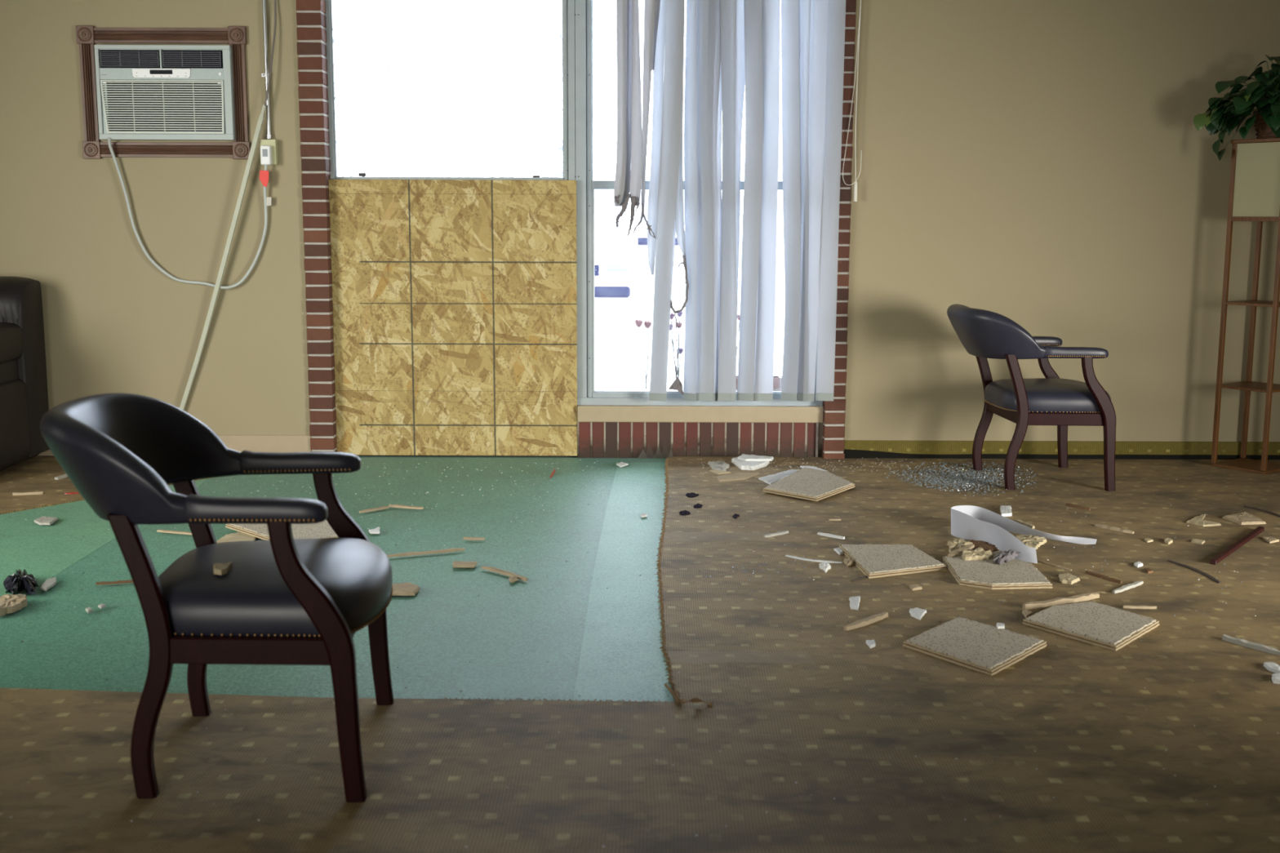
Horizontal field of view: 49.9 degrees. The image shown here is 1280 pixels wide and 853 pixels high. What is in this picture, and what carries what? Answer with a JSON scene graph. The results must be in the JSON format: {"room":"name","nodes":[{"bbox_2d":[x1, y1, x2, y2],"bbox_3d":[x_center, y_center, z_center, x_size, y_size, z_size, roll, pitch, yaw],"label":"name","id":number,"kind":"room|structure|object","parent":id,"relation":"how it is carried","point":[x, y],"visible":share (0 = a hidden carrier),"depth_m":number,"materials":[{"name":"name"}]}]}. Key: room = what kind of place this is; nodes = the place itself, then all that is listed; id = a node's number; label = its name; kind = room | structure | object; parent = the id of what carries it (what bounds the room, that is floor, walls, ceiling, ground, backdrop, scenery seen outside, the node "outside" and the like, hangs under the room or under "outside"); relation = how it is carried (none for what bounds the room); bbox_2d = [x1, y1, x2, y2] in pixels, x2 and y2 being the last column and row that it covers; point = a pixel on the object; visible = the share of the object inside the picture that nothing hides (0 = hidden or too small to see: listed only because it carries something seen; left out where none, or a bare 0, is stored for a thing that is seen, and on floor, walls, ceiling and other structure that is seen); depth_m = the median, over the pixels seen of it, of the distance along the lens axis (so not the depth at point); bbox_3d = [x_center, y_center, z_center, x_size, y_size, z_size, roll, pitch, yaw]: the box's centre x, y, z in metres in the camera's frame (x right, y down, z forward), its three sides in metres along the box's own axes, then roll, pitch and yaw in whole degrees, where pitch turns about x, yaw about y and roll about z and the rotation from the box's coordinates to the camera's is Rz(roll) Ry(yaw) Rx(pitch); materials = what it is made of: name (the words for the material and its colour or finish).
{"room":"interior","nodes":[
{"label":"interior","id":0,"kind":"room"},
{"bbox_2d":[0,456,675,702],"bbox_3d":[0.147,0.862,2.859,9.100,0.148,8.950,0,9,0],"label":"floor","id":1,"kind":"structure","parent":0,"point":[562,635],"depth_m":4.57,"materials":[{"name":"carpet"}]},
{"bbox_2d":[0,594,27,616],"bbox_3d":[-1.939,0.547,4.244,0.090,0.027,0.183,-4,10,-25],"label":"scrap","id":2,"kind":"object","parent":1,"relation":"on","point":[9,603],"visible":1,"depth_m":4.23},
{"bbox_2d":[3,568,39,595],"bbox_3d":[-2.017,0.498,4.484,0.106,0.050,0.287,-4,10,-27],"label":"scrap","id":3,"kind":"object","parent":1,"relation":"on","point":[20,581],"visible":1,"depth_m":4.44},
{"bbox_2d":[34,515,57,524],"bbox_3d":[-2.349,0.371,5.438,0.087,0.010,0.128,0,9,0],"label":"fragment","id":4,"kind":"object","parent":1,"relation":"on","point":[44,520],"visible":1,"depth_m":5.42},
{"bbox_2d":[40,577,57,591],"bbox_3d":[-1.936,0.515,4.508,0.038,0.010,0.153,-2,9,-11],"label":"fragment","id":5,"kind":"object","parent":1,"relation":"on","point":[49,583],"visible":1,"depth_m":4.49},
{"bbox_2d":[0,455,212,514],"bbox_3d":[-3.001,0.349,5.623,2.800,0.008,2.611,0,9,0],"label":"carpet","id":6,"kind":"object","parent":1,"relation":"on","point":[38,473],"visible":0.24,"depth_m":6.16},
{"bbox_2d":[0,276,49,471],"bbox_3d":[-3.411,-0.234,6.354,0.980,0.885,0.920,0,9,0],"label":"recliner","id":7,"kind":"object","parent":6,"relation":"on","point":[24,393],"visible":0.99,"depth_m":6.53,"materials":[{"name":"leather"}]},
{"bbox_2d":[12,491,43,495],"bbox_3d":[-2.650,0.289,5.957,0.121,0.012,0.021,-2,9,-14],"label":"splinter","id":8,"kind":"object","parent":6,"relation":"on","point":[31,492],"visible":1,"depth_m":5.95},
{"bbox_2d":[95,579,133,585],"bbox_3d":[-1.707,0.512,4.537,0.163,0.008,0.016,-2,9,-15],"label":"splinter","id":9,"kind":"object","parent":1,"relation":"on","point":[131,580],"visible":0.68,"depth_m":4.53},
{"bbox_2d":[156,529,191,534],"bbox_3d":[-1.736,0.404,5.240,0.239,0.008,0.022,3,9,17],"label":"splinter","id":10,"kind":"object","parent":1,"relation":"on","point":[157,531],"visible":0.62,"depth_m":5.25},
{"bbox_2d":[216,531,256,542],"bbox_3d":[-1.497,0.421,5.134,0.164,0.008,0.265,0,9,0],"label":"fragment","id":11,"kind":"object","parent":1,"relation":"on","point":[237,536],"visible":0.55,"depth_m":5.15,"materials":[{"name":"beige"}]},
{"bbox_2d":[225,519,338,540],"bbox_3d":[-1.318,0.394,5.245,0.368,0.018,0.463,-6,11,-36],"label":"tile","id":12,"kind":"structure","parent":1,"relation":"on","point":[320,530],"depth_m":5.20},
{"bbox_2d":[25,459,659,607],"bbox_3d":[-1.187,0.363,5.577,2.552,0.003,2.628,0,9,0],"label":"chips","id":13,"kind":"object","parent":1,"relation":"on","point":[580,460],"visible":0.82,"depth_m":6.11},
{"bbox_2d":[359,506,389,513],"bbox_3d":[-1.094,0.341,5.664,0.022,0.009,0.142,9,12,44],"label":"splinter","id":14,"kind":"object","parent":1,"relation":"on","point":[382,507],"visible":1,"depth_m":5.66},
{"bbox_2d":[368,526,379,533],"bbox_3d":[-1.022,0.398,5.292,0.043,0.008,0.100,-1,9,-10],"label":"fragment","id":15,"kind":"object","parent":1,"relation":"on","point":[376,531],"visible":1,"depth_m":5.26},
{"bbox_2d":[391,582,419,595],"bbox_3d":[-0.791,0.526,4.460,0.148,0.012,0.126,0,9,0],"label":"fragment","id":16,"kind":"object","parent":1,"relation":"on","point":[407,588],"visible":0.61,"depth_m":4.44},
{"bbox_2d":[388,504,423,509],"bbox_3d":[-0.972,0.333,5.713,0.156,0.010,0.024,3,9,18],"label":"splinter","id":17,"kind":"object","parent":1,"relation":"on","point":[401,506],"visible":1,"depth_m":5.71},
{"bbox_2d":[386,547,464,557],"bbox_3d":[-0.770,0.452,4.942,0.287,0.010,0.020,-3,9,-22],"label":"splinter","id":18,"kind":"object","parent":1,"relation":"on","point":[454,549],"visible":0.96,"depth_m":4.94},
{"bbox_2d":[328,179,577,456],"bbox_3d":[-0.924,-0.533,6.867,1.218,1.374,0.012,0,9,0],"label":"board","id":19,"kind":"object","parent":1,"relation":"on","point":[455,301],"visible":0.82,"depth_m":6.86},
{"bbox_2d":[452,560,477,568],"bbox_3d":[-0.610,0.478,4.779,0.086,0.011,0.063,0,9,0],"label":"fragment","id":20,"kind":"object","parent":1,"relation":"on","point":[455,563],"visible":1,"depth_m":4.76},
{"bbox_2d":[462,537,484,540],"bbox_3d":[-0.623,0.420,5.162,0.081,0.008,0.020,0,9,0],"label":"splinter","id":21,"kind":"object","parent":1,"relation":"on","point":[464,538],"visible":1,"depth_m":5.16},
{"bbox_2d":[481,565,527,581],"bbox_3d":[-0.455,0.496,4.666,0.026,0.010,0.235,-8,12,-44],"label":"splinter","id":22,"kind":"object","parent":1,"relation":"on","point":[488,568],"visible":1,"depth_m":4.67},
{"bbox_2d":[0,456,1279,852],"bbox_3d":[0.147,0.797,2.687,9.100,0.036,8.630,0,9,0],"label":"carpet","id":23,"kind":"object","parent":1,"relation":"on","point":[775,702],"depth_m":3.27,"materials":[{"name":"carpet"}]},
{"bbox_2d":[40,392,393,802],"bbox_3d":[-0.918,0.341,3.070,0.725,0.802,0.630,0,9,-4],"label":"armchair","id":24,"kind":"object","parent":23,"relation":"on","point":[284,599],"visible":1,"depth_m":2.84,"materials":[{"name":"leather"}]},
{"bbox_2d":[213,561,232,575],"bbox_3d":[-0.894,0.301,2.929,0.040,0.014,0.065,0,9,0],"label":"crumb","id":25,"kind":"object","parent":24,"relation":"on","point":[220,569],"visible":1,"depth_m":2.92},
{"bbox_2d":[10,480,1278,847],"bbox_3d":[0.784,0.525,4.530,2.418,0.002,4.965,4,10,25],"label":"chips","id":26,"kind":"object","parent":23,"relation":"on","point":[1224,481],"visible":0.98,"depth_m":3.04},
{"bbox_2d":[707,460,729,471],"bbox_3d":[0.385,0.189,6.664,0.104,0.014,0.260,0,9,0],"label":"fragment","id":27,"kind":"object","parent":23,"relation":"on","point":[717,465],"visible":1,"depth_m":6.66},
{"bbox_2d":[709,469,730,474],"bbox_3d":[0.377,0.214,6.525,0.072,0.008,0.092,-4,10,-28],"label":"scrap","id":28,"kind":"object","parent":23,"relation":"on","point":[717,472],"visible":1,"depth_m":6.50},
{"bbox_2d":[716,472,759,481],"bbox_3d":[0.454,0.233,6.407,0.278,0.008,0.131,-7,11,-40],"label":"fragment","id":29,"kind":"object","parent":23,"relation":"on","point":[737,476],"visible":1,"depth_m":6.40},
{"bbox_2d":[653,550,839,589],"bbox_3d":[0.356,0.490,4.742,0.617,0.004,0.511,0,9,0],"label":"glass","id":30,"kind":"object","parent":23,"relation":"on","point":[724,550],"visible":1,"depth_m":4.71,"materials":[{"name":"grey"}]},
{"bbox_2d":[731,457,768,470],"bbox_3d":[0.519,0.177,6.717,0.208,0.022,0.245,7,11,36],"label":"fragment","id":31,"kind":"object","parent":23,"relation":"on","point":[742,464],"visible":0.83,"depth_m":6.65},
{"bbox_2d":[737,453,773,461],"bbox_3d":[0.568,0.155,6.757,0.175,0.012,0.136,3,9,19],"label":"fragment","id":32,"kind":"object","parent":31,"relation":"on","point":[744,457],"visible":1,"depth_m":6.74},
{"bbox_2d":[763,530,788,537],"bbox_3d":[0.519,0.410,5.251,0.124,0.009,0.025,-7,11,-37],"label":"splinter","id":33,"kind":"object","parent":23,"relation":"on","point":[779,533],"visible":1,"depth_m":5.24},
{"bbox_2d":[758,469,799,484],"bbox_3d":[0.650,0.231,6.423,0.112,0.008,0.396,6,10,31],"label":"fragment","id":34,"kind":"object","parent":23,"relation":"on","point":[770,479],"visible":0.7,"depth_m":6.38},
{"bbox_2d":[697,457,908,474],"bbox_3d":[0.808,0.198,6.657,1.054,0.002,0.545,0,9,0],"label":"crumbs","id":35,"kind":"object","parent":23,"relation":"on","point":[700,458],"visible":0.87,"depth_m":6.73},
{"bbox_2d":[762,466,854,501],"bbox_3d":[0.791,0.256,6.176,0.335,0.018,0.666,4,10,25],"label":"tile","id":36,"kind":"structure","parent":23,"relation":"on","point":[806,483],"depth_m":6.09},
{"bbox_2d":[818,560,831,573],"bbox_3d":[0.641,0.482,4.750,0.037,0.018,0.101,-2,9,-11],"label":"fragment","id":37,"kind":"object","parent":23,"relation":"on","point":[825,566],"visible":1,"depth_m":4.75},
{"bbox_2d":[817,532,844,539],"bbox_3d":[0.726,0.414,5.228,0.121,0.009,0.021,8,12,43],"label":"splinter","id":38,"kind":"object","parent":23,"relation":"on","point":[828,535],"visible":1,"depth_m":5.22,"materials":[{"name":"white wood"}]},
{"bbox_2d":[843,557,853,567],"bbox_3d":[0.734,0.474,4.820,0.035,0.016,0.090,0,9,0],"label":"fragment","id":39,"kind":"object","parent":23,"relation":"on","point":[849,562],"visible":1,"depth_m":4.81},
{"bbox_2d":[848,595,860,610],"bbox_3d":[0.673,0.553,4.324,0.035,0.008,0.142,2,9,10],"label":"fragment","id":40,"kind":"object","parent":23,"relation":"on","point":[854,601],"visible":1,"depth_m":4.32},
{"bbox_2d":[844,612,888,631],"bbox_3d":[0.677,0.582,4.119,0.207,0.014,0.029,-8,12,-44],"label":"splinter","id":41,"kind":"object","parent":23,"relation":"on","point":[874,618],"visible":1,"depth_m":4.11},
{"bbox_2d":[866,640,875,648],"bbox_3d":[0.658,0.617,3.908,0.025,0.009,0.059,0,9,0],"label":"fragment","id":42,"kind":"object","parent":23,"relation":"on","point":[871,643],"visible":1,"depth_m":3.90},
{"bbox_2d":[839,544,946,578],"bbox_3d":[0.897,0.469,4.846,0.299,0.018,0.420,-1,9,-6],"label":"tile","id":43,"kind":"structure","parent":23,"relation":"on","point":[874,561],"depth_m":4.81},
{"bbox_2d":[909,584,922,591],"bbox_3d":[0.901,0.525,4.506,0.037,0.009,0.050,-1,9,-10],"label":"fragment","id":44,"kind":"object","parent":23,"relation":"on","point":[913,587],"visible":1,"depth_m":4.49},
{"bbox_2d":[909,607,926,620],"bbox_3d":[0.844,0.571,4.209,0.052,0.010,0.105,4,10,24],"label":"fragment","id":45,"kind":"object","parent":23,"relation":"on","point":[917,613],"visible":1,"depth_m":4.20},
{"bbox_2d":[946,538,973,555],"bbox_3d":[1.172,0.441,5.014,0.094,0.024,0.240,2,9,9],"label":"fragment","id":46,"kind":"object","parent":23,"relation":"on","point":[955,544],"visible":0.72,"depth_m":5.04,"materials":[{"name":"beige stone"}]},
{"bbox_2d":[886,461,1036,496],"bbox_3d":[1.508,0.234,6.424,0.712,0.006,0.881,1,9,6],"label":"glass","id":47,"kind":"object","parent":23,"relation":"on","point":[957,475],"visible":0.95,"depth_m":6.41,"materials":[{"name":"grey"}]},
{"bbox_2d":[902,617,1046,675],"bbox_3d":[0.946,0.615,3.896,0.311,0.018,0.389,8,12,41],"label":"tile","id":48,"kind":"structure","parent":23,"relation":"on","point":[984,648],"depth_m":3.87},
{"bbox_2d":[970,539,998,551],"bbox_3d":[1.256,0.440,5.027,0.084,0.023,0.166,0,9,0],"label":"fragment","id":49,"kind":"object","parent":23,"relation":"on","point":[984,545],"visible":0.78,"depth_m":5.01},
{"bbox_2d":[942,551,1052,589],"bbox_3d":[1.208,0.487,4.728,0.305,0.018,0.481,0,9,0],"label":"tile","id":50,"kind":"structure","parent":23,"relation":"on","point":[1015,574],"depth_m":4.62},
{"bbox_2d":[947,543,974,556],"bbox_3d":[1.150,0.442,4.923,0.038,0.009,0.194,7,11,37],"label":"fragment","id":51,"kind":"object","parent":50,"relation":"on","point":[957,552],"visible":0.95,"depth_m":4.90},
{"bbox_2d":[962,547,992,560],"bbox_3d":[1.188,0.450,4.856,0.117,0.021,0.125,0,9,0],"label":"fragment","id":52,"kind":"object","parent":50,"relation":"on","point":[979,553],"visible":1,"depth_m":4.82,"materials":[{"name":"beige stone"}]},
{"bbox_2d":[992,549,1020,564],"bbox_3d":[1.281,0.451,4.828,0.078,0.024,0.207,7,11,39],"label":"knot","id":53,"kind":"object","parent":50,"relation":"on","point":[1002,557],"visible":1,"depth_m":4.80,"materials":[{"name":"fabric"}]},
{"bbox_2d":[737,462,1266,646],"bbox_3d":[1.681,0.397,5.379,2.757,0.003,2.979,0,9,0],"label":"glass","id":54,"kind":"object","parent":23,"relation":"on","point":[924,462],"visible":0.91,"depth_m":4.66,"materials":[{"name":"grey"}]},
{"bbox_2d":[1000,505,1012,516],"bbox_3d":[1.508,0.347,5.663,0.046,0.014,0.177,2,9,13],"label":"fragment","id":55,"kind":"object","parent":23,"relation":"on","point":[1006,510],"visible":0.98,"depth_m":5.64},
{"bbox_2d":[951,505,1097,563],"bbox_3d":[1.346,0.395,5.126,0.536,0.082,0.535,8,12,41],"label":"vane","id":56,"kind":"object","parent":23,"relation":"on","point":[971,522],"visible":0.98,"depth_m":5.18,"materials":[{"name":"plastic"}]},
{"bbox_2d":[1014,519,1035,528],"bbox_3d":[1.519,0.383,5.436,0.022,0.012,0.130,-2,9,-16],"label":"splinter","id":57,"kind":"object","parent":23,"relation":"on","point":[1026,524],"visible":0.89,"depth_m":5.42,"materials":[{"name":"beige wood"}]},
{"bbox_2d":[1022,608,1032,617],"bbox_3d":[1.187,0.572,4.213,0.030,0.009,0.076,0,9,0],"label":"fragment","id":58,"kind":"object","parent":23,"relation":"on","point":[1026,613],"visible":0.95,"depth_m":4.21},
{"bbox_2d":[1014,534,1046,549],"bbox_3d":[1.445,0.428,5.135,0.120,0.015,0.187,5,10,29],"label":"fragment","id":59,"kind":"object","parent":23,"relation":"on","point":[1032,541],"visible":0.72,"depth_m":5.13,"materials":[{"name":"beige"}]},
{"bbox_2d":[946,303,1115,491],"bbox_3d":[1.770,-0.153,6.333,0.725,0.802,0.630,0,9,-3],"label":"armchair","id":60,"kind":"object","parent":23,"relation":"on","point":[1050,400],"visible":1,"depth_m":6.09,"materials":[{"name":"black leather"}]},
{"bbox_2d":[1039,560,1071,570],"bbox_3d":[1.448,0.485,4.798,0.010,0.004,0.144,-5,10,-31],"label":"splinter","id":61,"kind":"object","parent":23,"relation":"on","point":[1047,563],"visible":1,"depth_m":4.80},
{"bbox_2d":[1022,592,1099,609],"bbox_3d":[1.331,0.548,4.341,0.306,0.017,0.030,-4,10,-26],"label":"splinter","id":62,"kind":"object","parent":23,"relation":"on","point":[1086,597],"visible":0.99,"depth_m":4.33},
{"bbox_2d":[1058,573,1079,584],"bbox_3d":[1.438,0.509,4.615,0.071,0.012,0.116,0,9,0],"label":"fragment","id":63,"kind":"object","parent":23,"relation":"on","point":[1066,578],"visible":1,"depth_m":4.60,"materials":[{"name":"beige stone"}]},
{"bbox_2d":[1065,502,1090,510],"bbox_3d":[1.833,0.335,5.759,0.017,0.011,0.121,-6,10,-33],"label":"splinter","id":64,"kind":"object","parent":23,"relation":"on","point":[1067,504],"visible":1,"depth_m":5.75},
{"bbox_2d":[1022,601,1159,651],"bbox_3d":[1.363,0.585,4.101,0.335,0.018,0.359,-6,11,-36],"label":"tile","id":65,"kind":"structure","parent":23,"relation":"on","point":[1104,626],"depth_m":4.07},
{"bbox_2d":[1084,570,1121,583],"bbox_3d":[1.564,0.507,4.644,0.018,0.009,0.158,-4,10,-27],"label":"splinter","id":66,"kind":"object","parent":23,"relation":"on","point":[1100,575],"visible":1,"depth_m":4.64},
{"bbox_2d":[1094,524,1133,533],"bbox_3d":[1.848,0.397,5.361,0.028,0.010,0.166,-7,11,-37],"label":"splinter","id":67,"kind":"object","parent":23,"relation":"on","point":[1109,527],"visible":1,"depth_m":5.36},
{"bbox_2d":[1111,580,1143,593],"bbox_3d":[1.603,0.526,4.519,0.189,0.010,0.021,-8,12,-42],"label":"splinter","id":68,"kind":"object","parent":23,"relation":"on","point":[1134,584],"visible":1,"depth_m":4.51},
{"bbox_2d":[1123,604,1156,608],"bbox_3d":[1.557,0.562,4.287,0.102,0.008,0.014,1,9,3],"label":"splinter","id":69,"kind":"object","parent":23,"relation":"on","point":[1129,606],"visible":1,"depth_m":4.28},
{"bbox_2d":[1186,514,1221,526],"bbox_3d":[2.245,0.374,5.521,0.135,0.008,0.213,0,9,0],"label":"fragment","id":70,"kind":"object","parent":23,"relation":"on","point":[1197,520],"visible":1,"depth_m":5.46,"materials":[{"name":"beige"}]},
{"bbox_2d":[1209,526,1264,564],"bbox_3d":[2.212,0.436,5.087,0.022,0.016,0.672,7,11,37],"label":"wooden rod","id":71,"kind":"object","parent":23,"relation":"on","point":[1259,530],"visible":1,"depth_m":5.05,"materials":[{"name":"brown wood"}]},
{"bbox_2d":[1222,511,1266,524],"bbox_3d":[2.424,0.368,5.553,0.135,0.012,0.205,0,9,0],"label":"fragment","id":72,"kind":"object","parent":23,"relation":"on","point":[1242,518],"visible":1,"depth_m":5.51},
{"bbox_2d":[1210,137,1279,474],"bbox_3d":[2.993,-0.576,6.594,0.289,1.565,0.289,-6,11,-35],"label":"stand","id":73,"kind":"object","parent":23,"relation":"on","point":[1254,195],"visible":1,"depth_m":6.50,"materials":[{"name":"brown wood"}]},
{"bbox_2d":[1193,54,1279,160],"bbox_3d":[2.946,-1.486,6.398,0.672,0.492,0.350,0,9,0],"label":"potted plant","id":74,"kind":"object","parent":73,"relation":"on","point":[1224,115],"visible":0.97,"depth_m":6.40,"materials":[{"name":"green plant"}]},
{"bbox_2d":[1252,110,1277,137],"bbox_3d":[2.995,-1.414,6.465,0.224,0.138,0.224,0,9,0],"label":"basket","id":75,"kind":"object","parent":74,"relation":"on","point":[1264,122],"depth_m":6.41,"materials":[{"name":"wicker"}]},
{"bbox_2d":[1222,634,1279,655],"bbox_3d":[1.737,0.619,3.899,0.025,0.015,0.183,-6,11,-34],"label":"splinter","id":76,"kind":"object","parent":23,"relation":"on","point":[1243,642],"visible":1,"depth_m":3.90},
{"bbox_2d":[1243,505,1279,517],"bbox_3d":[2.585,0.353,5.672,0.029,0.007,0.254,-2,9,-14],"label":"cable piece","id":77,"kind":"object","parent":23,"relation":"on","point":[1245,506],"visible":1,"depth_m":5.70,"materials":[{"name":"brown plastic"}]},
{"bbox_2d":[1262,536,1279,543],"bbox_3d":[2.379,0.427,5.184,0.051,0.008,0.084,0,9,0],"label":"fragment","id":78,"kind":"object","parent":23,"relation":"on","point":[1270,540],"visible":1,"depth_m":5.18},
{"bbox_2d":[1263,662,1279,673],"bbox_3d":[1.711,0.650,3.707,0.039,0.012,0.091,0,9,0],"label":"fragment","id":79,"kind":"object","parent":23,"relation":"on","point":[1273,667],"visible":0.99,"depth_m":3.70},
{"bbox_2d":[1271,672,1279,684],"bbox_3d":[1.681,0.662,3.625,0.032,0.014,0.063,5,10,29],"label":"fragment","id":80,"kind":"object","parent":23,"relation":"on","point":[1276,677],"visible":1,"depth_m":3.61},
{"bbox_2d":[0,0,1279,456],"bbox_3d":[0.154,-1.149,6.875,9.100,2.900,0.300,0,9,0],"label":"wall","id":81,"kind":"structure","parent":0,"point":[1045,166],"depth_m":6.74,"materials":[{"name":"paint"}]},
{"bbox_2d":[75,25,250,159],"bbox_3d":[-2.297,-1.609,6.639,0.812,0.626,0.030,0,9,0],"label":"surround","id":82,"kind":"object","parent":81,"relation":"attached to","point":[86,36],"visible":1,"depth_m":6.64,"materials":[{"name":"brown wood"}]},
{"bbox_2d":[93,44,235,140],"bbox_3d":[-2.283,-1.613,6.674,0.646,0.443,0.160,0,9,0],"label":"air conditioner","id":83,"kind":"object","parent":81,"relation":"attached to","point":[145,92],"visible":1,"depth_m":6.60,"materials":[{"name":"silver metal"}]},
{"bbox_2d":[99,49,159,67],"bbox_3d":[-2.439,-1.759,6.586,0.289,0.083,0.004,0,9,0],"label":"air vent","id":84,"kind":"object","parent":83,"relation":"attached to","point":[108,58],"depth_m":6.58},
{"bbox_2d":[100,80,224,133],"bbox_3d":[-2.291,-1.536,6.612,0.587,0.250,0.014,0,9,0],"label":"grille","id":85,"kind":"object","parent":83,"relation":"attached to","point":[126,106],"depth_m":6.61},
{"bbox_2d":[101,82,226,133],"bbox_3d":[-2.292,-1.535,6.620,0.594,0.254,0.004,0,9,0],"label":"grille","id":86,"kind":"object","parent":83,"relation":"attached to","point":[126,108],"depth_m":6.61,"materials":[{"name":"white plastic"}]},
{"bbox_2d":[107,137,271,288],"bbox_3d":[-2.175,-1.034,6.699,0.787,0.727,0.065,0,9,0],"label":"power cord","id":87,"kind":"object","parent":83,"relation":"hanging from","point":[265,150],"visible":1,"depth_m":6.71,"materials":[{"name":"plastic"}]},
{"bbox_2d":[161,49,222,68],"bbox_3d":[-2.142,-1.758,6.586,0.289,0.083,0.004,0,9,0],"label":"air vent","id":88,"kind":"object","parent":83,"relation":"attached to","point":[171,59],"depth_m":6.58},
{"bbox_2d":[37,435,311,455],"bbox_3d":[-3.025,0.096,6.912,2.750,0.114,0.010,0,9,0],"label":"baseboard","id":89,"kind":"structure","parent":81,"relation":"attached to","point":[257,443],"depth_m":6.90,"materials":[{"name":"paint"}]},
{"bbox_2d":[179,104,266,410],"bbox_3d":[-2.090,-0.703,6.752,0.579,1.715,0.028,1,9,3],"label":"cable raceway","id":90,"kind":"object","parent":81,"relation":"attached to","point":[260,120],"visible":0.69,"depth_m":6.72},
{"bbox_2d":[264,0,276,106],"bbox_3d":[-1.763,-1.875,6.574,0.089,0.676,0.025,-5,10,-28],"label":"loose cable","id":91,"kind":"object","parent":90,"relation":"attached to","point":[275,11],"visible":1,"depth_m":6.58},
{"bbox_2d":[261,0,271,138],"bbox_3d":[-1.803,-1.978,6.581,0.042,1.181,0.030,0,9,0],"label":"conduit","id":92,"kind":"object","parent":81,"relation":"attached to","point":[268,135],"visible":1,"depth_m":6.61,"materials":[{"name":"metal"}]},
{"bbox_2d":[259,139,278,164],"bbox_3d":[-1.800,-1.331,6.676,0.076,0.120,0.041,0,9,0],"label":"outlet box","id":93,"kind":"object","parent":81,"relation":"attached to","point":[273,143],"visible":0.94,"depth_m":6.65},
{"bbox_2d":[296,0,337,452],"bbox_3d":[-1.587,-1.076,6.786,0.123,2.529,0.149,0,9,0],"label":"trim","id":94,"kind":"structure","parent":81,"relation":"attached to","point":[313,91],"depth_m":6.73,"materials":[{"name":"red brick"}]},
{"bbox_2d":[324,0,593,455],"bbox_3d":[-0.898,-1.098,6.850,1.329,2.500,0.096,0,9,0],"label":"window","id":95,"kind":"structure","parent":81,"relation":"in","point":[576,148],"depth_m":6.76,"materials":[{"name":"glass"}]},
{"bbox_2d":[577,180,822,457],"bbox_3d":[0.285,-1.088,6.812,1.284,2.500,0.113,0,9,0],"label":"window","id":96,"kind":"structure","parent":81,"relation":"in","point":[599,397],"depth_m":6.94,"materials":[{"name":"metal"}]},
{"bbox_2d":[613,0,862,401],"bbox_3d":[0.459,-1.339,6.664,1.229,2.458,0.109,0,9,0],"label":"vertical blind","id":97,"kind":"object","parent":96,"relation":"attached to","point":[732,46],"visible":1,"depth_m":6.66,"materials":[{"name":"fabric"}]},
{"bbox_2d":[577,422,823,457],"bbox_3d":[0.307,0.066,6.978,1.245,0.192,0.067,0,9,0],"label":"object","id":98,"kind":"structure","parent":81,"relation":"attached to","point":[595,439],"depth_m":6.95,"materials":[{"name":"brick"}]},
{"bbox_2d":[577,404,823,422],"bbox_3d":[0.303,-0.066,6.951,1.236,0.081,0.080,0,9,0],"label":"trim","id":99,"kind":"structure","parent":81,"relation":"attached to","point":[585,413],"depth_m":6.91,"materials":[{"name":"paint"}]},
{"bbox_2d":[822,0,856,458],"bbox_3d":[0.977,-1.067,6.787,0.108,2.529,0.148,0,9,0],"label":"trim","id":100,"kind":"structure","parent":81,"relation":"attached to","point":[833,420],"depth_m":6.76,"materials":[{"name":"red brick"}]},
{"bbox_2d":[844,440,1279,454],"bbox_3d":[2.862,0.110,6.909,3.675,0.068,0.010,0,9,0],"label":"baseboard","id":101,"kind":"structure","parent":81,"relation":"attached to","point":[931,447],"depth_m":6.90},
{"bbox_2d":[844,448,1279,459],"bbox_3d":[2.862,0.141,6.918,3.675,0.064,0.004,0,9,0],"label":"trim","id":102,"kind":"structure","parent":81,"relation":"attached to","point":[848,453],"depth_m":6.92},
{"bbox_3d":[-0.313,0.096,7.325,2.675,0.400,0.190,0,9,0],"label":"ledge","id":103,"kind":"object","parent":81,"relation":"attached to","visible":0},
{"bbox_2d":[635,319,652,389],"bbox_3d":[0.017,-0.314,7.098,0.087,0.478,0.054,0,9,0],"label":"stems","id":104,"kind":"object","parent":103,"relation":"on","point":[638,322],"visible":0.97,"depth_m":7.07,"materials":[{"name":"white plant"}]},
{"label":"outside","id":105,"kind":"structure","parent":0,"visible":0},
{"bbox_2d":[669,311,739,377],"bbox_3d":[0.335,-0.397,7.124,0.393,0.411,0.065,-1,9,-8],"label":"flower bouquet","id":106,"kind":"object","parent":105,"point":[680,350],"visible":0.66,"depth_m":7.09,"materials":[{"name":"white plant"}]},
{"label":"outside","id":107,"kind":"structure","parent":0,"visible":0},
{"bbox_2d":[594,241,784,391],"bbox_3d":[0.015,-4.291,36.821,60.000,0.200,59.550,0,9,0],"label":"ground","id":108,"kind":"structure","parent":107,"point":[619,363],"depth_m":14.37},
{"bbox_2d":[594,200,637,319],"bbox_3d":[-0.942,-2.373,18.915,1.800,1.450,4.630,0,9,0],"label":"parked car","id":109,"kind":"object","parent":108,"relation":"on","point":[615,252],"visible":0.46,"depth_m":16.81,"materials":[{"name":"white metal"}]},
{"bbox_2d":[629,189,684,248],"bbox_3d":[0.638,-5.176,35.682,2.000,1.900,4.630,0,9,0],"label":"parked car","id":110,"kind":"object","parent":108,"relation":"on","point":[642,228],"visible":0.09,"depth_m":34.59,"materials":[{"name":"white metal"}]},
{"bbox_2d":[736,375,782,391],"bbox_3d":[0.744,-0.071,7.446,0.512,0.400,0.100,0,9,0],"label":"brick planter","id":111,"kind":"object","parent":108,"relation":"on","point":[777,380],"visible":0.03,"depth_m":7.37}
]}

